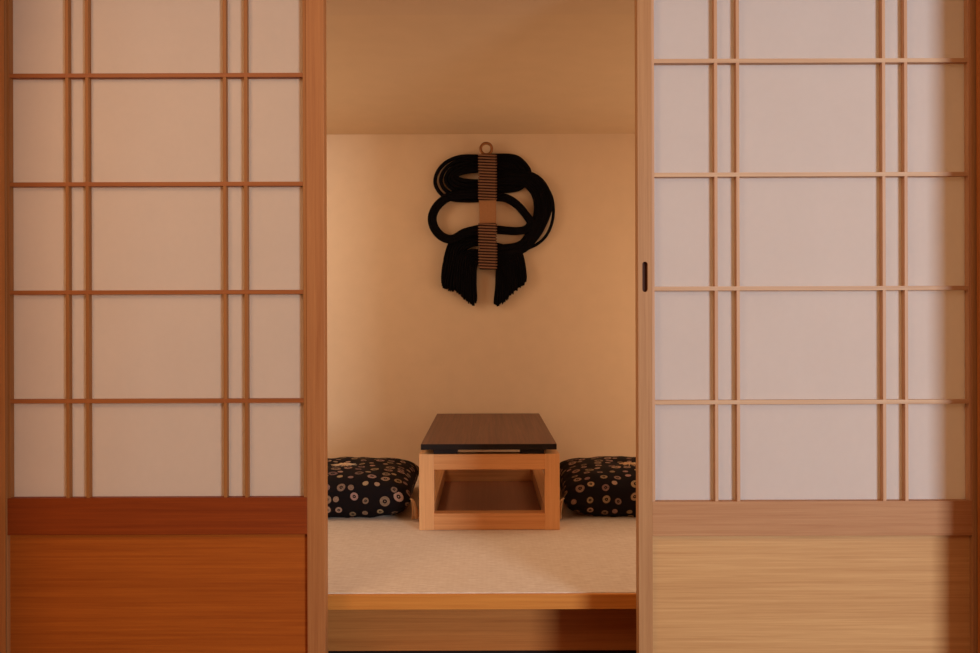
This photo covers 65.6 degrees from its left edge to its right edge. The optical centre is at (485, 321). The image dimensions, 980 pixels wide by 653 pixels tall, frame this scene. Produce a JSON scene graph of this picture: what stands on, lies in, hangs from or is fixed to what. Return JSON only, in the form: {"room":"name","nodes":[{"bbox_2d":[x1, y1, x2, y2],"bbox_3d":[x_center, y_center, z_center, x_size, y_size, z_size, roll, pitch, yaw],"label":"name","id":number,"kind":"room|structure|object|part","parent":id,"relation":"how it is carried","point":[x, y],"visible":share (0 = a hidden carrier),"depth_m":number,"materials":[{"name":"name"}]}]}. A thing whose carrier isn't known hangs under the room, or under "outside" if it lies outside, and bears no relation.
{"room":"traditional dwelling","nodes":[
{"label":"traditional dwelling","id":0,"kind":"room"},
{"bbox_2d":[326,14,634,133],"bbox_3d":[-0.003,-0.970,3.062,3.240,0.060,1.475,0,0,0],"label":"ceiling","id":1,"kind":"structure","parent":0,"point":[566,73],"depth_m":2.88,"materials":[{"name":"paint"}]},
{"bbox_2d":[326,0,634,14],"bbox_3d":[-0.004,-1.179,2.223,3.240,0.478,0.205,0,0,0],"label":"lintel","id":2,"kind":"object","parent":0,"point":[333,7],"visible":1,"depth_m":2.27,"materials":[{"name":"paint"}]},
{"bbox_2d":[327,134,635,472],"bbox_3d":[0.000,-0.118,3.850,3.440,2.600,0.100,0,0,0],"label":"wall","id":3,"kind":"structure","parent":0,"point":[404,350],"depth_m":3.80,"materials":[{"name":"paint"}]},
{"bbox_2d":[428,142,554,306],"bbox_3d":[0.027,-0.484,3.767,0.632,0.814,0.067,0,0,0],"label":"wall hanging","id":4,"kind":"object","parent":3,"relation":"hanging from","point":[499,174],"depth_m":3.76,"materials":[{"name":"black fabric"}]},
{"bbox_3d":[0.004,1.212,-0.300,9.000,0.060,8.400,0,0,0],"label":"floor","id":5,"kind":"structure","parent":0,"visible":0},
{"bbox_2d":[328,593,635,652],"bbox_3d":[0.003,0.973,2.964,3.236,0.418,1.668,0,0,0],"label":"raised platform","id":6,"kind":"object","parent":5,"relation":"on","point":[485,622],"visible":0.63,"depth_m":2.28,"materials":[{"name":"brown wood"}]},
{"bbox_2d":[328,475,635,593],"bbox_3d":[0.002,0.776,2.969,3.232,0.029,1.656,0,0,0],"label":"mat","id":7,"kind":"object","parent":6,"relation":"on","point":[385,554],"visible":0.08,"depth_m":2.47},
{"bbox_2d":[328,457,418,519],"bbox_3d":[-0.597,0.678,3.201,0.669,0.170,0.625,0,0,-1],"label":"floor cushion","id":8,"kind":"object","parent":7,"relation":"on","point":[368,487],"visible":0.48,"depth_m":2.95,"materials":[{"name":"black fabric"}]},
{"bbox_2d":[419,413,559,529],"bbox_3d":[0.012,0.603,3.228,0.514,0.318,0.925,0,0,0],"label":"table","id":9,"kind":"object","parent":7,"relation":"on","point":[482,490],"visible":1,"depth_m":2.82,"materials":[{"name":"brown wood"}]},
{"bbox_3d":[-0.218,0.623,2.808,0.054,0.278,0.054,0,0,0],"label":"leg","id":10,"kind":"part","parent":9,"relation":"part of","materials":[{"name":"brown wood"}]},
{"bbox_3d":[-0.219,0.732,3.219,0.045,0.059,0.767,0,0,0],"label":"rail","id":11,"kind":"part","parent":9,"relation":"part of","materials":[{"name":"brown wood"}]},
{"bbox_3d":[0.013,0.731,3.631,0.406,0.059,0.046,0,0,0],"label":"rail","id":12,"kind":"part","parent":9,"relation":"part of","materials":[{"name":"brown wood"}]},
{"bbox_3d":[0.013,0.731,2.805,0.406,0.059,0.046,0,0,0],"label":"rail","id":13,"kind":"part","parent":9,"relation":"part of","materials":[{"name":"brown wood"}]},
{"bbox_3d":[0.013,0.757,3.216,0.414,0.006,0.773,0,0,0],"label":"panel","id":14,"kind":"part","parent":9,"relation":"part of","materials":[{"name":"brown wood"}]},
{"bbox_3d":[0.243,0.622,3.629,0.054,0.278,0.054,0,0,0],"label":"leg","id":15,"kind":"part","parent":9,"relation":"part of","materials":[{"name":"brown wood"}]},
{"bbox_3d":[0.244,0.730,3.219,0.045,0.059,0.767,0,0,0],"label":"rail","id":16,"kind":"part","parent":9,"relation":"part of","materials":[{"name":"brown wood"}]},
{"bbox_3d":[0.243,0.622,2.808,0.054,0.278,0.054,0,0,0],"label":"leg","id":17,"kind":"part","parent":9,"relation":"part of","materials":[{"name":"brown wood"}]},
{"bbox_2d":[560,456,635,519],"bbox_3d":[0.607,0.674,3.200,0.664,0.170,0.627,0,0,2],"label":"floor cushion","id":18,"kind":"object","parent":7,"relation":"on","point":[605,486],"visible":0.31,"depth_m":2.95,"materials":[{"name":"black fabric"}]},
{"bbox_3d":[-0.021,1.170,1.989,2.542,0.024,0.258,0,0,0],"label":"trim","id":19,"kind":"structure","parent":5,"relation":"on","visible":0},
{"bbox_2d":[4,0,327,652],"bbox_3d":[-0.885,0.072,2.070,0.898,2.174,0.036,0,0,0],"label":"door","id":20,"kind":"structure","parent":19,"relation":"on","point":[166,436],"depth_m":2.07,"materials":[{"name":"white paper"}]},
{"bbox_3d":[-1.292,-0.241,2.063,0.008,1.435,0.018,0,0,0],"label":"lattice frame","id":21,"kind":"part","parent":20,"relation":"part of","materials":[{"name":"brown wood"}]},
{"bbox_3d":[-0.888,0.525,2.070,0.810,0.100,0.034,0,0,0],"label":"rail","id":22,"kind":"part","parent":20,"relation":"part of","materials":[{"name":"brown wood"}]},
{"bbox_3d":[-0.890,-0.242,2.073,0.806,1.441,0.001,0,0,0],"label":"paper panel","id":23,"kind":"part","parent":20,"relation":"part of","materials":[{"name":"white paper"}]},
{"bbox_3d":[-0.887,0.802,2.071,0.810,0.454,0.011,0,0,0],"label":"panel","id":24,"kind":"part","parent":20,"relation":"part of","materials":[{"name":"brown wood"}]},
{"bbox_3d":[-0.490,-0.244,2.063,0.009,1.435,0.018,0,0,0],"label":"lattice frame","id":25,"kind":"part","parent":20,"relation":"part of","materials":[{"name":"brown wood"}]},
{"bbox_2d":[634,0,977,652],"bbox_3d":[0.833,0.067,1.953,0.891,2.174,0.036,0,0,0],"label":"door","id":26,"kind":"structure","parent":19,"relation":"on","point":[806,220],"depth_m":1.96,"materials":[{"name":"white paper"}]},
{"bbox_3d":[0.405,-0.115,1.946,0.014,0.077,0.002,0,0,0],"label":"finger pull","id":27,"kind":"part","parent":26,"relation":"part of","materials":[{"name":"black metal"}]},
{"bbox_3d":[0.426,-0.248,1.946,0.008,1.412,0.018,0,0,0],"label":"lattice frame","id":28,"kind":"part","parent":26,"relation":"part of","materials":[{"name":"brown wood"}]},
{"bbox_3d":[0.829,-0.249,1.956,0.811,1.418,0.001,0,0,0],"label":"paper panel","id":29,"kind":"part","parent":26,"relation":"part of","materials":[{"name":"white paper"}]},
{"bbox_3d":[0.832,0.784,1.954,0.815,0.479,0.011,0,0,0],"label":"panel","id":30,"kind":"part","parent":26,"relation":"part of","materials":[{"name":"brown wood"}]},
{"bbox_3d":[0.832,0.501,1.953,0.815,0.088,0.034,0,0,0],"label":"rail","id":31,"kind":"part","parent":26,"relation":"part of","materials":[{"name":"brown wood"}]},
{"bbox_3d":[1.234,-0.251,1.946,0.006,1.412,0.018,0,0,0],"label":"lattice frame","id":32,"kind":"part","parent":26,"relation":"part of","materials":[{"name":"brown wood"}]},
{"bbox_3d":[-2.948,-0.109,1.910,3.105,2.600,0.180,0,0,0],"label":"wall","id":33,"kind":"structure","parent":0,"visible":0},
{"bbox_2d":[0,0,5,652],"bbox_3d":[-1.345,0.076,1.907,0.100,2.220,0.283,0,0,0],"label":"trim","id":34,"kind":"structure","parent":33,"relation":"attached to","point":[2,125],"depth_m":2.04,"materials":[{"name":"brown wood"}]},
{"bbox_3d":[2.923,-0.127,1.870,3.154,2.600,0.100,0,0,0],"label":"wall","id":35,"kind":"structure","parent":0,"visible":0},
{"bbox_2d":[976,0,979,652],"bbox_3d":[1.296,0.068,1.848,0.100,2.220,0.166,0,0,0],"label":"trim","id":36,"kind":"structure","parent":35,"relation":"attached to","point":[977,1],"depth_m":1.92,"materials":[{"name":"brown wood"}]}
]}

